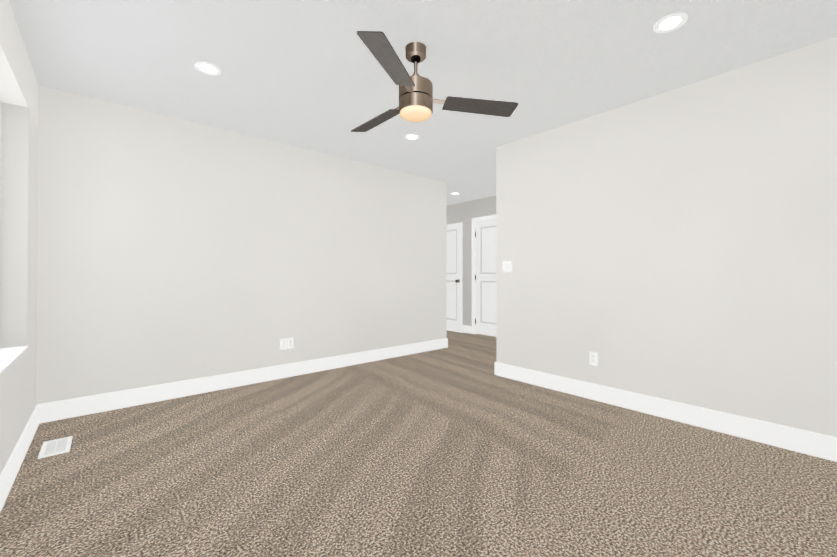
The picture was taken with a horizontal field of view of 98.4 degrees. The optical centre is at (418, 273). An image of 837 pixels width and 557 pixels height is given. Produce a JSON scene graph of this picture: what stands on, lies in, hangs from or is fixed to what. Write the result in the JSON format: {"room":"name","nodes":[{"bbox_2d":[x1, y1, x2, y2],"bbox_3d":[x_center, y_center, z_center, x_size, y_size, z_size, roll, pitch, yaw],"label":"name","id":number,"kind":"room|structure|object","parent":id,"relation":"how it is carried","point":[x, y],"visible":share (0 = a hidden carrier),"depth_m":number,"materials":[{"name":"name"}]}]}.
{"room":"empty living room","nodes":[
{"label":"empty living room","id":0,"kind":"room"},
{"bbox_2d":[0,0,37,473],"bbox_3d":[-1.429,-0.149,0.945,0.190,2.440,4.480,0,0,-41],"label":"wall","id":1,"kind":"structure","parent":0,"point":[14,223],"depth_m":2.24,"materials":[{"name":"beige paint"}]},
{"bbox_2d":[0,101,0,220],"bbox_3d":[-1.983,-0.296,1.504,0.065,1.520,1.810,0,0,-41],"label":"window","id":2,"kind":"structure","parent":1,"relation":"in","point":[0,160],"depth_m":2.20,"materials":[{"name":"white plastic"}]},
{"bbox_2d":[0,346,27,373],"bbox_3d":[-1.914,0.459,1.560,0.119,0.012,1.810,0,0,-41],"label":"window sill","id":3,"kind":"structure","parent":1,"relation":"attached to","point":[9,356],"depth_m":2.02,"materials":[{"name":"white"}]},
{"bbox_2d":[0,404,39,511],"bbox_3d":[-1.351,1.002,1.006,0.015,0.140,4.240,0,0,-41],"label":"baseboard","id":4,"kind":"structure","parent":1,"relation":"attached to","point":[8,474],"depth_m":1.95,"materials":[{"name":"white"}]},
{"bbox_2d":[37,85,445,403],"bbox_3d":[-1.206,-0.133,4.027,4.190,2.440,0.120,0,0,-41],"label":"wall","id":5,"kind":"structure","parent":0,"point":[171,249],"depth_m":3.31,"materials":[{"name":"beige paint"}]},
{"bbox_2d":[39,338,446,423],"bbox_3d":[-1.156,1.017,3.975,4.175,0.140,0.015,0,0,-41],"label":"baseboard","id":6,"kind":"structure","parent":5,"relation":"attached to","point":[68,408],"depth_m":3.30,"materials":[{"name":"white"}]},
{"bbox_2d":[280,338,286,349],"bbox_3d":[-1.405,0.736,3.764,0.070,0.115,0.009,0,0,-41],"label":"electrical outlet","id":7,"kind":"object","parent":5,"relation":"attached to","point":[283,344],"visible":1,"depth_m":3.76,"materials":[{"name":"white plastic"}]},
{"bbox_2d":[287,337,293,348],"bbox_3d":[-1.349,0.736,3.813,0.070,0.115,0.009,0,0,-41],"label":"outlet","id":8,"kind":"object","parent":5,"relation":"attached to","point":[290,343],"visible":1,"depth_m":3.81,"materials":[{"name":"white plastic"}]},
{"bbox_2d":[0,330,836,556],"bbox_3d":[0.397,1.115,3.586,6.640,0.060,6.440,0,0,-41],"label":"floor","id":9,"kind":"structure","parent":0,"point":[457,447],"depth_m":1.90,"materials":[{"name":"carpet"}]},
{"bbox_2d":[37,436,72,458],"bbox_3d":[-2.247,1.075,2.242,0.135,0.007,0.270,0,0,-41],"label":"air vent register","id":10,"kind":"object","parent":9,"relation":"on","point":[55,447],"visible":1,"depth_m":2.23,"materials":[{"name":"white metal"}]},
{"bbox_2d":[9,0,836,205],"bbox_3d":[0.397,-1.405,3.599,6.640,0.100,6.440,0,0,-41],"label":"ceiling","id":11,"kind":"structure","parent":0,"point":[312,75],"depth_m":2.30,"materials":[{"name":"white paint"}]},
{"bbox_2d":[194,62,221,75],"bbox_3d":[-1.395,-1.356,2.399,0.156,0.008,0.156,0,0,-41],"label":"recessed light","id":12,"kind":"object","parent":11,"relation":"in","point":[207,68],"visible":1,"depth_m":2.39,"materials":[{"name":"white plastic"}]},
{"bbox_2d":[404,134,419,139],"bbox_3d":[-0.065,-1.350,3.582,0.156,0.008,0.156,0,0,-41],"label":"recessed light","id":13,"kind":"object","parent":11,"relation":"in","point":[411,136],"visible":1,"depth_m":3.57,"materials":[{"name":"white plastic"}]},
{"bbox_2d":[351,31,517,131],"bbox_3d":[-0.099,-1.153,2.291,1.173,0.417,1.030,0,0,-41],"label":"ceiling fan","id":14,"kind":"object","parent":11,"relation":"hanging from","point":[416,100],"visible":1,"depth_m":2.13,"materials":[{"name":"silver metal"}]},
{"bbox_2d":[653,12,687,32],"bbox_3d":[1.368,-1.359,1.964,0.156,0.008,0.156,0,0,-41],"label":"recessed light","id":15,"kind":"object","parent":11,"relation":"in","point":[670,22],"visible":1,"depth_m":1.96,"materials":[{"name":"white plastic"}]},
{"bbox_2d":[446,196,495,325],"bbox_3d":[1.334,-0.121,6.295,0.120,2.440,3.230,0,0,-41],"label":"wall","id":16,"kind":"structure","parent":0,"point":[465,213],"depth_m":6.69,"materials":[{"name":"beige paint"}]},
{"bbox_2d":[446,222,462,332],"bbox_3d":[0.553,0.076,6.953,0.169,2.033,0.760,0,0,-41],"label":"open entry door","id":17,"kind":"structure","parent":16,"relation":"in","point":[454,277],"depth_m":6.80,"materials":[{"name":"white wood"}]},
{"bbox_2d":[463,325,471,333],"bbox_3d":[0.634,1.032,6.992,0.015,0.140,1.010,0,0,-41],"label":"baseboard","id":18,"kind":"structure","parent":16,"relation":"attached to","point":[467,329],"depth_m":6.67,"materials":[{"name":"white"}]},
{"bbox_2d":[472,214,495,333],"bbox_3d":[1.312,0.043,6.308,0.136,2.111,0.892,0,0,-41],"label":"door frame","id":19,"kind":"structure","parent":16,"relation":"attached to","point":[482,218],"depth_m":6.57,"materials":[{"name":"white wood"}]},
{"bbox_2d":[475,219,495,336],"bbox_3d":[1.291,0.072,6.297,0.169,2.033,0.766,0,0,-41],"label":"closet door","id":20,"kind":"structure","parent":16,"relation":"in","point":[485,263],"depth_m":6.40,"materials":[{"name":"white wood"}]},
{"bbox_2d":[496,37,836,436],"bbox_3d":[1.816,-0.139,2.845,0.120,2.440,2.850,0,0,-41],"label":"wall","id":21,"kind":"structure","parent":0,"point":[679,245],"depth_m":2.56,"materials":[{"name":"beige paint"}]},
{"bbox_2d":[502,261,511,271],"bbox_3d":[0.923,-0.074,3.771,0.013,0.115,0.116,0,0,-41],"label":"switch plate","id":22,"kind":"object","parent":21,"relation":"attached to","point":[506,266],"visible":1,"depth_m":3.77,"materials":[{"name":"white plastic"}]},
{"bbox_2d":[589,351,597,365],"bbox_3d":[1.502,0.732,3.104,0.009,0.115,0.070,0,0,-41],"label":"electrical outlet","id":23,"kind":"object","parent":21,"relation":"attached to","point":[593,358],"visible":1,"depth_m":3.10,"materials":[{"name":"white plastic"}]},
{"bbox_2d":[494,362,836,461],"bbox_3d":[1.760,1.011,2.800,0.015,0.140,2.865,0,0,-41],"label":"baseboard","id":24,"kind":"structure","parent":21,"relation":"attached to","point":[819,445],"depth_m":2.58,"materials":[{"name":"white"}]}
]}

